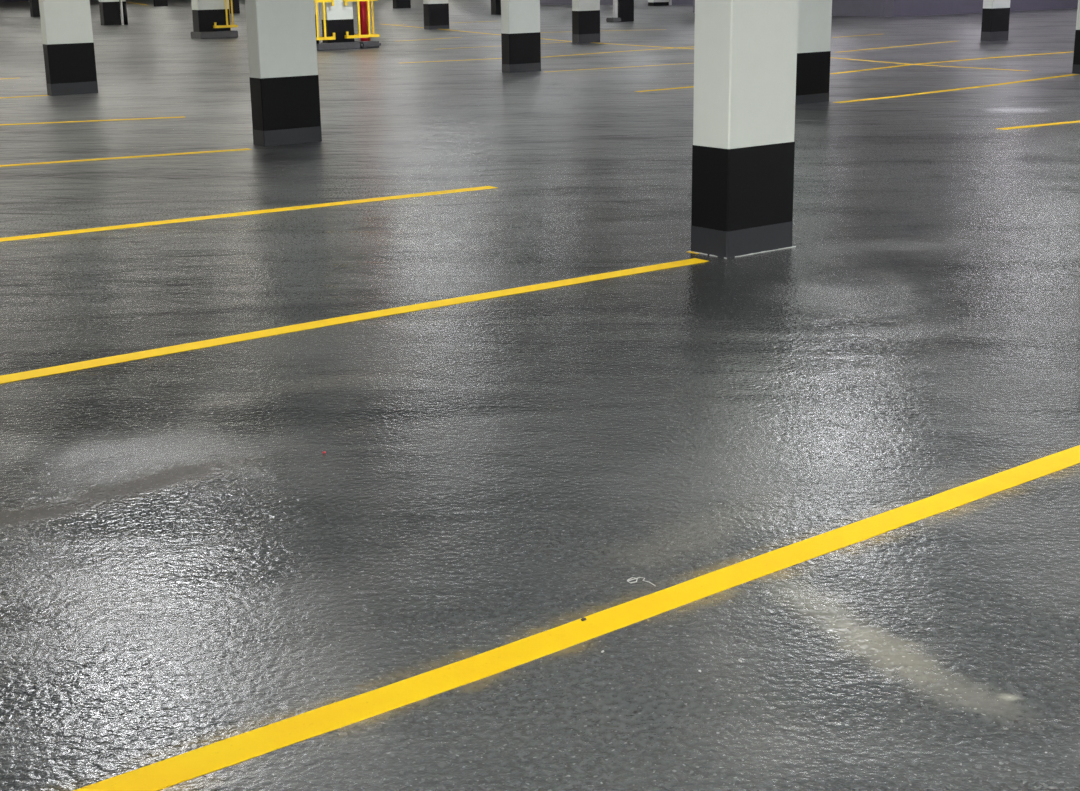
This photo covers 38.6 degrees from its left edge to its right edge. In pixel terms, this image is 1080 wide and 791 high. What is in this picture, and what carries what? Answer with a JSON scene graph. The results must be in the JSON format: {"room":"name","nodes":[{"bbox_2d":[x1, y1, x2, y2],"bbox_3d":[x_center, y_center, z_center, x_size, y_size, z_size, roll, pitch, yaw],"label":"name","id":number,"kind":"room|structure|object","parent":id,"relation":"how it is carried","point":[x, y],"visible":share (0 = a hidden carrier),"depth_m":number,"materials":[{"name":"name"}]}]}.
{"room":"parking garage","nodes":[
{"label":"parking garage","id":0,"kind":"room"},
{"bbox_2d":[0,0,28,1],"bbox_3d":[-27.770,-21.820,80.206,4.740,2.620,1.993,-1,16,0],"label":"wall","id":1,"kind":"structure","parent":0,"point":[0,0],"depth_m":80.25,"materials":[{"name":"grey paint"}]},
{"bbox_2d":[0,0,1079,790],"bbox_3d":[-11.879,-8.413,36.823,119.545,0.200,124.703,-1,16,0],"label":"floor","id":2,"kind":"structure","parent":0,"point":[186,565],"depth_m":5.59,"materials":[{"name":"concrete"}]},
{"bbox_2d":[0,95,48,97],"bbox_3d":[-7.912,-3.627,19.188,3.626,0.002,0.138,-11,19,-33],"label":"painted line","id":3,"kind":"object","parent":2,"relation":"on","point":[36,95],"visible":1,"depth_m":20.00,"materials":[{"name":"yellow paint"}]},
{"bbox_2d":[29,0,39,16],"bbox_3d":[-17.444,-14.503,53.596,0.673,2.620,0.266,-13,20,-36],"label":"concrete pillar","id":4,"kind":"structure","parent":2,"relation":"on","point":[34,4],"depth_m":53.65,"materials":[{"name":"white paint"}]},
{"bbox_2d":[39,0,97,95],"bbox_3d":[-6.156,-5.223,19.941,0.633,2.620,0.163,-13,20,-36],"label":"concrete pillar","id":5,"kind":"structure","parent":2,"relation":"on","point":[66,25],"depth_m":20.05,"materials":[{"name":"white paint"}]},
{"bbox_2d":[0,116,184,124],"bbox_3d":[-6.239,-2.821,16.228,4.929,0.002,0.122,-6,16,-18],"label":"painted line","id":6,"kind":"object","parent":2,"relation":"on","point":[180,116],"visible":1,"depth_m":16.69,"materials":[{"name":"yellow paint"}]},
{"bbox_2d":[99,0,121,25],"bbox_3d":[-12.497,-12.041,44.569,0.526,2.620,0.266,-13,20,-36],"label":"concrete pillar","id":7,"kind":"structure","parent":2,"relation":"on","point":[110,14],"depth_m":44.71,"materials":[{"name":"white paint"}]},
{"bbox_2d":[121,0,123,24],"bbox_3d":[-12.174,-12.076,44.679,0.060,2.620,0.060,-13,20,-36],"label":"pipe","id":8,"kind":"object","parent":2,"relation":"on","point":[121,0],"visible":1,"depth_m":44.92,"materials":[{"name":"white plastic"}]},
{"bbox_2d":[122,0,127,24],"bbox_3d":[-12.117,-12.099,44.758,0.136,2.620,0.136,-13,20,-36],"label":"pipe","id":9,"kind":"object","parent":2,"relation":"on","point":[124,5],"visible":1,"depth_m":44.98,"materials":[{"name":"black paint"}]},
{"bbox_2d":[0,148,251,166],"bbox_3d":[-4.902,-1.870,12.771,5.160,0.002,0.126,-9,17,-26],"label":"painted line","id":10,"kind":"object","parent":2,"relation":"on","point":[243,148],"visible":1,"depth_m":13.40,"materials":[{"name":"yellow paint"}]},
{"bbox_2d":[153,0,167,5],"bbox_3d":[-16.249,-17.930,65.753,0.549,2.620,0.226,-13,20,-36],"label":"concrete pillar","id":11,"kind":"structure","parent":2,"relation":"on","point":[156,2],"depth_m":65.97,"materials":[{"name":"white paint"}]},
{"bbox_2d":[191,0,237,38],"bbox_3d":[-7.560,-9.551,35.442,0.960,2.620,0.520,-13,20,-36],"label":"concrete pillar","id":12,"kind":"structure","parent":2,"relation":"on","point":[205,13],"depth_m":35.47,"materials":[{"name":"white paint"}]},
{"bbox_2d":[213,0,237,27],"bbox_3d":[-7.385,-8.999,35.706,0.596,0.946,0.477,-13,20,-36],"label":"guard","id":13,"kind":"object","parent":12,"relation":"attached to","point":[232,24],"visible":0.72,"depth_m":35.63,"materials":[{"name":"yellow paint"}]},
{"bbox_2d":[229,0,239,13],"bbox_3d":[-10.902,-14.686,53.919,0.618,2.620,0.246,-13,20,-36],"label":"concrete pillar","id":14,"kind":"structure","parent":2,"relation":"on","point":[236,9],"depth_m":54.20,"materials":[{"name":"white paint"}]},
{"bbox_2d":[0,186,496,241],"bbox_3d":[-2.849,-1.036,9.692,6.078,0.002,0.133,-11,19,-33],"label":"painted line","id":15,"kind":"object","parent":2,"relation":"on","point":[482,187],"visible":1,"depth_m":10.23,"materials":[{"name":"yellow paint"}]},
{"bbox_2d":[245,0,321,146],"bbox_3d":[-2.360,-3.609,13.994,0.607,2.620,0.218,-13,20,-36],"label":"concrete pillar","id":16,"kind":"structure","parent":2,"relation":"on","point":[281,34],"depth_m":14.07,"materials":[{"name":"white paint"}]},
{"bbox_2d":[316,0,359,50],"bbox_3d":[-4.075,-8.046,29.902,0.960,2.620,0.500,-13,20,-36],"label":"concrete pillar","id":17,"kind":"structure","parent":2,"relation":"on","point":[339,17],"depth_m":30.05,"materials":[{"name":"white paint"}]},
{"bbox_2d":[314,3,318,43],"bbox_3d":[-4.321,-8.009,29.540,0.076,2.490,0.076,-13,20,-36],"label":"pipe","id":18,"kind":"object","parent":17,"relation":"attached to","point":[317,41],"visible":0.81,"depth_m":29.76,"materials":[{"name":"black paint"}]},
{"bbox_2d":[317,3,319,42],"bbox_3d":[-4.316,-8.037,29.642,0.086,2.490,0.086,-13,20,-36],"label":"pipe","id":19,"kind":"object","parent":17,"relation":"attached to","point":[317,3],"visible":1,"depth_m":29.84,"materials":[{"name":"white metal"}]},
{"bbox_2d":[314,0,335,39],"bbox_3d":[-4.262,-7.282,29.901,0.421,0.761,0.417,-13,20,-36],"label":"guard","id":20,"kind":"object","parent":17,"relation":"attached to","point":[325,37],"visible":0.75,"depth_m":29.71,"materials":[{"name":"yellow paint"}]},
{"bbox_2d":[343,0,378,37],"bbox_3d":[-3.610,-7.442,30.417,0.761,0.751,0.457,-13,20,-36],"label":"guard","id":21,"kind":"object","parent":17,"relation":"attached to","point":[347,35],"visible":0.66,"depth_m":30.28,"materials":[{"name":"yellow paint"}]},
{"bbox_2d":[0,258,707,383],"bbox_3d":[-1.619,-0.183,6.591,6.366,0.002,0.162,-13,20,-37],"label":"painted line","id":22,"kind":"object","parent":2,"relation":"on","point":[338,320],"visible":1,"depth_m":7.09,"materials":[{"name":"yellow paint"}]},
{"bbox_2d":[355,41,380,48],"bbox_3d":[-3.471,-6.968,30.638,0.460,0.130,0.530,-13,20,-36],"label":"kerb","id":23,"kind":"object","parent":2,"relation":"on","point":[363,44],"visible":0.76,"depth_m":30.45,"materials":[{"name":"grey concrete"}]},
{"bbox_2d":[359,1,367,40],"bbox_3d":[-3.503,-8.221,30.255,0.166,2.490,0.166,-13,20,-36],"label":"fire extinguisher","id":24,"kind":"object","parent":23,"relation":"on","point":[363,11],"visible":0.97,"depth_m":30.42,"materials":[{"name":"red metal"}]},
{"bbox_2d":[366,1,370,40],"bbox_3d":[-3.438,-8.256,30.378,0.116,2.490,0.116,-13,20,-36],"label":"pipe","id":25,"kind":"object","parent":23,"relation":"on","point":[369,39],"visible":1,"depth_m":30.57,"materials":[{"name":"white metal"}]},
{"bbox_2d":[393,0,410,8],"bbox_3d":[-5.210,-15.823,57.686,0.645,2.620,0.256,-13,20,-36],"label":"concrete pillar","id":26,"kind":"structure","parent":2,"relation":"on","point":[396,3],"depth_m":57.86,"materials":[{"name":"white paint"}]},
{"bbox_2d":[423,0,448,29],"bbox_3d":[-2.632,-10.539,38.716,0.621,2.620,0.248,-13,20,-36],"label":"concrete pillar","id":27,"kind":"structure","parent":2,"relation":"on","point":[436,12],"depth_m":38.85,"materials":[{"name":"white paint"}]},
{"bbox_2d":[491,0,500,14],"bbox_3d":[-1.227,-13.416,48.904,0.681,2.620,0.276,-13,20,-36],"label":"concrete pillar","id":28,"kind":"structure","parent":2,"relation":"on","point":[495,4],"depth_m":48.96,"materials":[{"name":"white paint"}]},
{"bbox_2d":[501,0,540,72],"bbox_3d":[-0.296,-6.150,22.951,0.598,2.620,0.207,-13,20,-36],"label":"concrete pillar","id":29,"kind":"structure","parent":2,"relation":"on","point":[520,19],"depth_m":23.06,"materials":[{"name":"white paint"}]},
{"bbox_2d":[404,47,685,62],"bbox_3d":[1.037,-6.169,27.797,8.007,0.002,0.647,-12,19,-34],"label":"painted line","id":30,"kind":"object","parent":2,"relation":"on","point":[678,47],"visible":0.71,"depth_m":27.16,"materials":[{"name":"yellow paint"}]},
{"bbox_2d":[73,445,1079,790],"bbox_3d":[0.195,0.553,3.875,6.661,0.002,0.129,-13,20,-36],"label":"painted line","id":31,"kind":"object","parent":2,"relation":"on","point":[245,746],"visible":1,"depth_m":3.71,"materials":[{"name":"yellow paint"}]},
{"bbox_2d":[572,0,599,42],"bbox_3d":[0.922,-8.433,31.027,0.564,2.620,0.228,-13,20,-36],"label":"concrete pillar","id":32,"kind":"structure","parent":2,"relation":"on","point":[585,13],"depth_m":31.15,"materials":[{"name":"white paint"}]},
{"bbox_2d":[606,17,620,21],"bbox_3d":[1.994,-10.171,41.800,0.325,0.120,0.280,-13,20,-36],"label":"kerb","id":33,"kind":"object","parent":2,"relation":"on","point":[612,19],"visible":1,"depth_m":41.70,"materials":[{"name":"grey concrete"}]},
{"bbox_2d":[613,0,617,17],"bbox_3d":[2.025,-11.437,41.460,0.146,2.500,0.146,-13,20,-36],"label":"pipe","id":34,"kind":"object","parent":33,"relation":"on","point":[615,2],"visible":1,"depth_m":41.69,"materials":[{"name":"white plastic"}]},
{"bbox_2d":[547,63,689,71],"bbox_3d":[1.997,-5.231,24.404,4.652,0.002,0.079,-11,19,-32],"label":"painted line","id":35,"kind":"object","parent":2,"relation":"on","point":[682,63],"visible":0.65,"depth_m":23.89,"materials":[{"name":"yellow paint"}]},
{"bbox_2d":[618,0,633,21],"bbox_3d":[2.279,-11.462,41.759,0.529,2.620,0.216,-13,20,-36],"label":"concrete pillar","id":36,"kind":"structure","parent":2,"relation":"on","point":[625,7],"depth_m":41.94,"materials":[{"name":"white paint"}]},
{"bbox_2d":[627,577,655,585],"bbox_3d":[0.272,0.492,4.090,0.083,0.003,0.048,4,17,18],"label":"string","id":37,"kind":"object","parent":2,"relation":"on","point":[628,580],"visible":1,"depth_m":4.09,"materials":[{"name":"paint"}]},
{"bbox_2d":[648,0,668,5],"bbox_3d":[4.328,-15.566,56.288,0.769,2.620,0.306,-13,20,-36],"label":"concrete pillar","id":38,"kind":"structure","parent":2,"relation":"on","point":[650,2],"depth_m":56.45,"materials":[{"name":"white paint"}]},
{"bbox_2d":[634,86,693,91],"bbox_3d":[2.279,-4.079,20.285,2.756,0.002,0.133,-13,20,-38],"label":"painted line","id":39,"kind":"object","parent":2,"relation":"on","point":[689,86],"visible":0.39,"depth_m":19.70,"materials":[{"name":"yellow paint"}]},
{"bbox_2d":[383,24,1027,70],"bbox_3d":[0.924,-7.415,32.248,0.870,0.002,24.476,-9,18,-27],"label":"painted line","id":40,"kind":"object","parent":2,"relation":"on","point":[383,24],"visible":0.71,"depth_m":25.30,"materials":[{"name":"yellow paint"}]},
{"bbox_2d":[687,0,798,258],"bbox_3d":[1.125,-2.090,8.404,0.572,2.621,0.308,-13,20,-36],"label":"concrete pillar","id":41,"kind":"structure","parent":2,"relation":"on","point":[745,51],"depth_m":8.45,"materials":[{"name":"white paint"}]},
{"bbox_2d":[795,0,831,104],"bbox_3d":[2.989,-4.609,17.290,0.612,2.620,0.248,-13,20,-36],"label":"concrete pillar","id":42,"kind":"structure","parent":2,"relation":"on","point":[814,16],"depth_m":17.41,"materials":[{"name":"white paint"}]},
{"bbox_2d":[840,41,954,51],"bbox_3d":[6.659,-6.456,28.538,0.092,0.002,4.365,13,21,41],"label":"painted line","id":43,"kind":"object","parent":2,"relation":"on","point":[949,41],"visible":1,"depth_m":28.46,"materials":[{"name":"yellow paint"}]},
{"bbox_2d":[830,51,1073,73],"bbox_3d":[7.169,-5.381,24.679,8.349,0.002,0.422,-14,20,-39],"label":"painted line","id":44,"kind":"object","parent":2,"relation":"on","point":[1072,51],"visible":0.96,"depth_m":24.00,"materials":[{"name":"yellow paint"}]},
{"bbox_2d":[834,74,1078,102],"bbox_3d":[5.394,-3.867,19.370,5.517,0.002,0.204,-15,21,-41],"label":"painted line","id":45,"kind":"object","parent":2,"relation":"on","point":[1069,74],"visible":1,"depth_m":19.08,"materials":[{"name":"yellow paint"}]},
{"bbox_2d":[980,0,1009,40],"bbox_3d":[8.808,-8.154,29.635,0.572,2.620,0.233,-13,20,-36],"label":"concrete pillar","id":46,"kind":"structure","parent":2,"relation":"on","point":[995,13],"depth_m":29.76,"materials":[{"name":"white paint"}]},
{"bbox_2d":[995,120,1079,129],"bbox_3d":[6.422,-2.934,15.991,4.985,0.002,0.167,-11,19,-33],"label":"painted line","id":47,"kind":"object","parent":2,"relation":"on","point":[1077,121],"visible":1,"depth_m":14.91,"materials":[{"name":"yellow paint"}]},
{"bbox_2d":[1072,0,1079,73],"bbox_3d":[7.601,-5.754,21.140,0.457,2.620,0.188,-13,20,-36],"label":"concrete pillar","id":48,"kind":"structure","parent":2,"relation":"on","point":[1076,57],"depth_m":21.29,"materials":[{"name":"white paint"}]},
{"bbox_2d":[540,0,612,4],"bbox_3d":[0.744,-16.487,59.753,6.119,2.620,0.304,12,20,39],"label":"wall","id":49,"kind":"structure","parent":0,"point":[547,2],"depth_m":59.79,"materials":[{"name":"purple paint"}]},
{"bbox_2d":[672,0,692,4],"bbox_3d":[5.690,-15.717,56.759,1.640,2.620,0.304,3,16,14],"label":"wall","id":50,"kind":"structure","parent":0,"point":[674,2],"depth_m":57.05,"materials":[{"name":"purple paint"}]},
{"bbox_2d":[693,0,884,16],"bbox_3d":[7.290,-12.585,45.512,0.304,2.620,7.640,-13,20,-36],"label":"wall","id":51,"kind":"structure","parent":0,"point":[870,8],"depth_m":43.53,"materials":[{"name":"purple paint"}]},
{"bbox_2d":[884,0,1077,16],"bbox_3d":[15.607,-13.095,46.911,15.200,2.620,0.304,-13,20,-36],"label":"wall","id":52,"kind":"structure","parent":0,"point":[893,8],"depth_m":44.12,"materials":[{"name":"grey paint"}]}
]}

